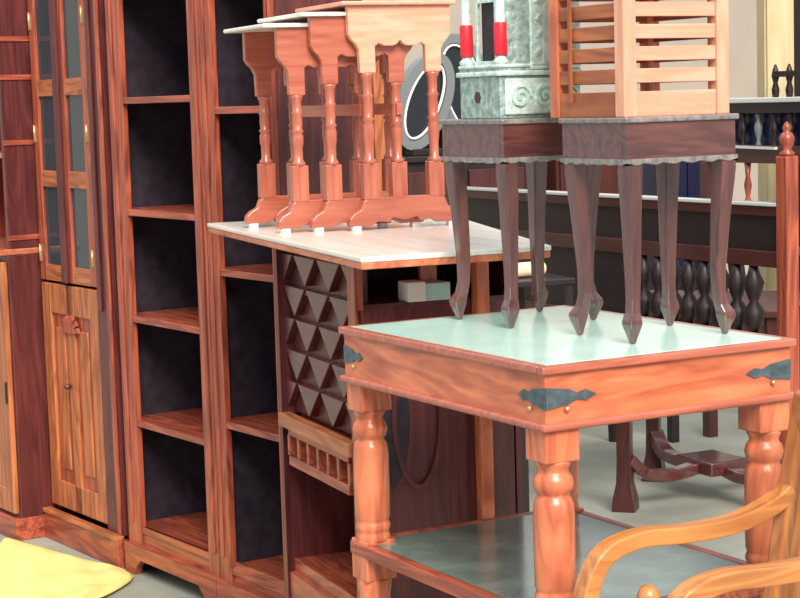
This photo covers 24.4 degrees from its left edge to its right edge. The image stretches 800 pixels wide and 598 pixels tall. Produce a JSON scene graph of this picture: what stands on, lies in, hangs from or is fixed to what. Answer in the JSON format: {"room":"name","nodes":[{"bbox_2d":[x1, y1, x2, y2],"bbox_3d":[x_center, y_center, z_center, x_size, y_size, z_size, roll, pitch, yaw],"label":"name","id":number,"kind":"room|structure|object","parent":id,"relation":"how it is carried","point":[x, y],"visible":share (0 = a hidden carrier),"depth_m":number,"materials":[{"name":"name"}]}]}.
{"room":"second-hand shop","nodes":[
{"label":"second-hand shop","id":0,"kind":"room"},
{"bbox_2d":[0,272,748,597],"bbox_3d":[1.243,0.874,6.782,13.000,0.050,15.000,-5,7,-29],"label":"floor","id":1,"kind":"structure","parent":0,"point":[697,497],"depth_m":7.44,"materials":[{"name":"grey concrete"}]},
{"bbox_2d":[0,0,57,540],"bbox_3d":[-1.501,-0.190,7.265,0.460,2.120,0.771,-6,7,-34],"label":"cabinet","id":2,"kind":"object","parent":1,"relation":"on","point":[25,460],"visible":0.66,"depth_m":6.90,"materials":[{"name":"brown wood"}]},
{"bbox_2d":[0,537,132,597],"bbox_3d":[-1.192,0.962,6.126,0.565,0.044,1.709,-2,6,-1],"label":"cloth","id":3,"kind":"object","parent":1,"relation":"on","point":[27,570],"visible":1,"depth_m":6.29,"materials":[{"name":"yellow fabric"}]},
{"bbox_2d":[27,0,128,568],"bbox_3d":[-1.053,-0.154,6.719,0.354,2.140,0.640,-6,7,-34],"label":"tall cabinet","id":4,"kind":"object","parent":1,"relation":"on","point":[72,135],"visible":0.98,"depth_m":6.61,"materials":[{"name":"brown wood"}]},
{"bbox_2d":[104,0,220,597],"bbox_3d":[-0.660,-0.106,6.165,0.346,2.140,0.658,-6,7,-34],"label":"bookcase","id":5,"kind":"object","parent":1,"relation":"on","point":[153,46],"visible":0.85,"depth_m":6.36,"materials":[{"name":"brown wood"}]},
{"bbox_2d":[198,0,361,597],"bbox_3d":[-0.352,-0.066,5.714,0.346,2.140,0.424,-6,7,-34],"label":"bookcase","id":6,"kind":"object","parent":1,"relation":"on","point":[241,273],"visible":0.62,"depth_m":5.80,"materials":[{"name":"brown wood"}]},
{"bbox_2d":[207,219,550,597],"bbox_3d":[0.029,0.453,4.875,0.719,1.267,1.416,-4,6,-19],"label":"desk","id":7,"kind":"object","parent":1,"relation":"on","point":[447,466],"depth_m":4.51,"materials":[{"name":"brown wood"}]},
{"bbox_2d":[223,23,390,232],"bbox_3d":[-0.252,-0.465,5.008,0.345,0.544,0.352,-4,7,-22],"label":"table","id":8,"kind":"object","parent":7,"relation":"on","point":[292,54],"visible":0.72,"depth_m":4.88,"materials":[{"name":"brown wood"}]},
{"bbox_2d":[295,551,356,597],"bbox_3d":[0.004,0.716,4.733,0.385,0.035,0.547,-4,7,-22],"label":"shelf","id":9,"kind":"object","parent":7,"relation":"attached to","point":[323,574],"depth_m":4.79,"materials":[{"name":"brown wood"}]},
{"bbox_2d":[300,414,351,438],"bbox_3d":[0.006,0.325,4.696,0.355,0.020,0.547,-4,7,-22],"label":"shelf","id":10,"kind":"object","parent":7,"relation":"attached to","point":[321,421],"depth_m":4.66,"materials":[{"name":"brown wood"}]},
{"bbox_2d":[257,12,423,231],"bbox_3d":[-0.162,-0.481,5.016,0.335,0.570,0.362,-4,7,-22],"label":"table","id":11,"kind":"object","parent":7,"relation":"on","point":[328,40],"visible":0.6,"depth_m":4.86,"materials":[{"name":"brown wood"}]},
{"bbox_2d":[295,0,455,230],"bbox_3d":[-0.062,-0.499,5.032,0.325,0.596,0.372,-4,7,-22],"label":"table","id":12,"kind":"object","parent":7,"relation":"on","point":[369,24],"visible":0.62,"depth_m":4.88,"materials":[{"name":"brown wood"}]},
{"bbox_2d":[207,219,550,262],"bbox_3d":[0.010,-0.171,4.807,0.719,0.012,1.417,-4,6,-19],"label":"countertop","id":13,"kind":"structure","parent":7,"relation":"on","point":[432,239],"depth_m":4.53,"materials":[{"name":"white stone"}]},
{"bbox_2d":[304,277,503,309],"bbox_3d":[-0.017,-0.017,4.644,0.380,0.012,0.565,-4,7,-22],"label":"shelf","id":14,"kind":"object","parent":7,"relation":"attached to","point":[382,294],"depth_m":4.50,"materials":[{"name":"brown wood"}]},
{"bbox_2d":[398,279,449,301],"bbox_3d":[0.058,-0.021,4.387,0.110,0.047,0.065,-4,7,-22],"label":"carton","id":15,"kind":"object","parent":7,"relation":"on","point":[413,290],"visible":0.98,"depth_m":4.36,"materials":[{"name":"white cardboard"}]},
{"bbox_2d":[372,59,385,190],"bbox_3d":[-0.047,0.008,6.440,0.065,1.820,0.025,-5,7,-29],"label":"plank","id":16,"kind":"object","parent":1,"relation":"on","point":[377,81],"visible":0.02,"depth_m":6.36,"materials":[{"name":"brown wood"}]},
{"bbox_2d":[402,128,526,200],"bbox_3d":[0.195,-0.130,8.115,0.660,1.720,0.440,-5,7,-29],"label":"sideboard","id":17,"kind":"object","parent":1,"relation":"on","point":[478,174],"visible":0.16,"depth_m":7.90,"materials":[{"name":"brown wood"}]},
{"bbox_2d":[400,53,454,155],"bbox_3d":[0.096,-0.830,7.892,0.297,0.435,0.080,-5,7,-29],"label":"oval mirror","id":18,"kind":"object","parent":17,"relation":"on","point":[414,88],"visible":0.69,"depth_m":7.88,"materials":[{"name":"black mirror"}]},
{"bbox_2d":[406,71,442,140],"bbox_3d":[0.095,-0.843,7.891,0.228,0.341,0.018,-5,7,-29],"label":"mirror glass","id":19,"kind":"object","parent":18,"relation":"on","point":[417,113],"depth_m":7.87,"materials":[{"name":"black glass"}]},
{"bbox_2d":[441,34,482,118],"bbox_3d":[0.279,-0.906,8.149,0.334,0.520,0.080,-5,7,-29],"label":"oval mirror","id":20,"kind":"object","parent":17,"relation":"on","point":[450,47],"visible":0.15,"depth_m":8.11,"materials":[{"name":"grey mirror"}]},
{"bbox_2d":[445,43,461,118],"bbox_3d":[0.278,-0.916,8.149,0.266,0.430,0.018,-5,7,-29],"label":"mirror glass","id":21,"kind":"object","parent":20,"relation":"on","point":[452,50],"depth_m":8.11,"materials":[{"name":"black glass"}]},
{"bbox_2d":[518,273,575,512],"bbox_3d":[0.395,0.407,6.515,0.300,0.985,0.460,-4,7,-19],"label":"plant stand","id":22,"kind":"object","parent":1,"relation":"on","point":[550,279],"visible":0.21,"depth_m":6.49,"materials":[{"name":"brown wood"}]},
{"bbox_2d":[518,262,546,277],"bbox_3d":[0.439,-0.102,6.378,0.130,0.051,0.052,-5,7,-29],"label":"paper roll","id":23,"kind":"object","parent":22,"relation":"on","point":[524,268],"visible":0.27,"depth_m":6.35,"materials":[{"name":"beige paper"}]},
{"bbox_2d":[338,305,796,597],"bbox_3d":[0.332,0.627,3.823,0.589,1.128,0.792,-5,7,-29],"label":"display table","id":24,"kind":"object","parent":1,"relation":"on","point":[539,376],"visible":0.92,"depth_m":3.58,"materials":[{"name":"brown wood"}]},
{"bbox_2d":[438,117,602,327],"bbox_3d":[0.263,-0.171,3.962,0.257,0.433,0.257,-5,7,-29],"label":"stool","id":25,"kind":"object","parent":24,"relation":"on","point":[535,142],"visible":0.8,"depth_m":3.90,"materials":[{"name":"brown wood"}]},
{"bbox_2d":[456,0,581,118],"bbox_3d":[0.246,-0.688,3.874,0.220,0.615,0.180,-5,7,-29],"label":"shrine","id":26,"kind":"object","parent":25,"relation":"on","point":[512,79],"visible":0.77,"depth_m":3.81,"materials":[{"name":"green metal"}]},
{"bbox_2d":[350,511,763,597],"bbox_3d":[0.330,0.544,3.814,0.571,0.028,0.774,-5,7,-29],"label":"shelf","id":27,"kind":"object","parent":24,"relation":"attached to","point":[493,557],"depth_m":3.81,"materials":[{"name":"grey glass"}]},
{"bbox_2d":[558,113,738,343],"bbox_3d":[0.493,-0.145,3.658,0.273,0.433,0.227,-5,7,-29],"label":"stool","id":28,"kind":"object","parent":24,"relation":"on","point":[627,143],"visible":1,"depth_m":3.60,"materials":[{"name":"brown wood"}]},
{"bbox_2d":[548,0,728,117],"bbox_3d":[0.464,-0.617,3.622,0.272,0.515,0.270,-5,7,-29],"label":"box","id":29,"kind":"object","parent":28,"relation":"on","point":[626,101],"visible":1,"depth_m":3.56,"materials":[{"name":"beige wood"}]},
{"bbox_2d":[546,160,618,193],"bbox_3d":[1.093,-0.324,11.530,0.520,1.320,0.416,-5,7,-29],"label":"cabinet","id":30,"kind":"object","parent":1,"relation":"on","point":[556,181],"visible":0.02,"depth_m":11.27,"materials":[{"name":"brown wood"}]},
{"bbox_2d":[608,424,615,441],"bbox_3d":[0.736,0.173,8.524,0.420,1.007,0.488,-7,8,-39],"label":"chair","id":31,"kind":"object","parent":1,"relation":"on","point":[611,427],"visible":0.06,"depth_m":8.57,"materials":[{"name":"black wood"}]},
{"bbox_2d":[446,122,799,597],"bbox_3d":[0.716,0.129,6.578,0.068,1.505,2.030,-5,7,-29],"label":"bed","id":32,"kind":"object","parent":1,"relation":"on","point":[761,233],"visible":0.52,"depth_m":6.06,"materials":[{"name":"brown wood"}]},
{"bbox_2d":[642,160,699,289],"bbox_3d":[1.721,-0.390,11.877,0.280,1.340,0.416,-5,7,-29],"label":"cabinet","id":33,"kind":"object","parent":1,"relation":"on","point":[689,173],"visible":0.02,"depth_m":11.69,"materials":[{"name":"blue paint"}]},
{"bbox_2d":[573,390,799,597],"bbox_3d":[0.583,0.730,3.156,0.646,1.053,0.414,-5,7,-29],"label":"armchair","id":34,"kind":"object","parent":1,"relation":"on","point":[779,577],"visible":1,"depth_m":3.27,"materials":[{"name":"brown wood"}]},
{"bbox_2d":[612,290,799,512],"bbox_3d":[1.230,0.395,7.307,0.680,0.790,0.680,0,7,19],"label":"table","id":35,"kind":"object","parent":1,"relation":"on","point":[711,463],"visible":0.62,"depth_m":7.20,"materials":[{"name":"brown wood"}]},
{"bbox_2d":[695,260,745,275],"bbox_3d":[1.762,0.065,9.247,0.488,1.007,0.420,4,8,41],"label":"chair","id":36,"kind":"object","parent":1,"relation":"on","point":[696,261],"visible":0.02,"depth_m":9.44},
{"bbox_2d":[667,64,799,442],"bbox_3d":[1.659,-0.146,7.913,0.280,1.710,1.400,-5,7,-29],"label":"settee","id":37,"kind":"object","parent":1,"relation":"on","point":[760,122],"visible":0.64,"depth_m":8.18,"materials":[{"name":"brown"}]},
{"bbox_2d":[756,0,793,290],"bbox_3d":[2.666,-0.928,11.576,0.840,2.420,0.550,-1,6,6],"label":"wardrobe","id":38,"kind":"object","parent":1,"relation":"on","point":[775,18],"visible":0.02,"depth_m":11.30,"materials":[{"name":"beige wood"}]},
{"bbox_2d":[794,0,799,290],"bbox_3d":[2.522,-0.661,10.306,0.720,2.170,0.146,-5,7,-29],"label":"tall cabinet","id":39,"kind":"object","parent":1,"relation":"on","point":[796,2],"visible":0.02,"depth_m":10.10,"materials":[{"name":"brown wood"}]},
{"bbox_2d":[362,0,758,273],"bbox_3d":[-2.454,-1.344,13.190,13.100,3.200,0.100,-5,7,-29],"label":"wall","id":40,"kind":"structure","parent":0,"point":[742,14],"depth_m":16.03,"materials":[{"name":"beige paint"}]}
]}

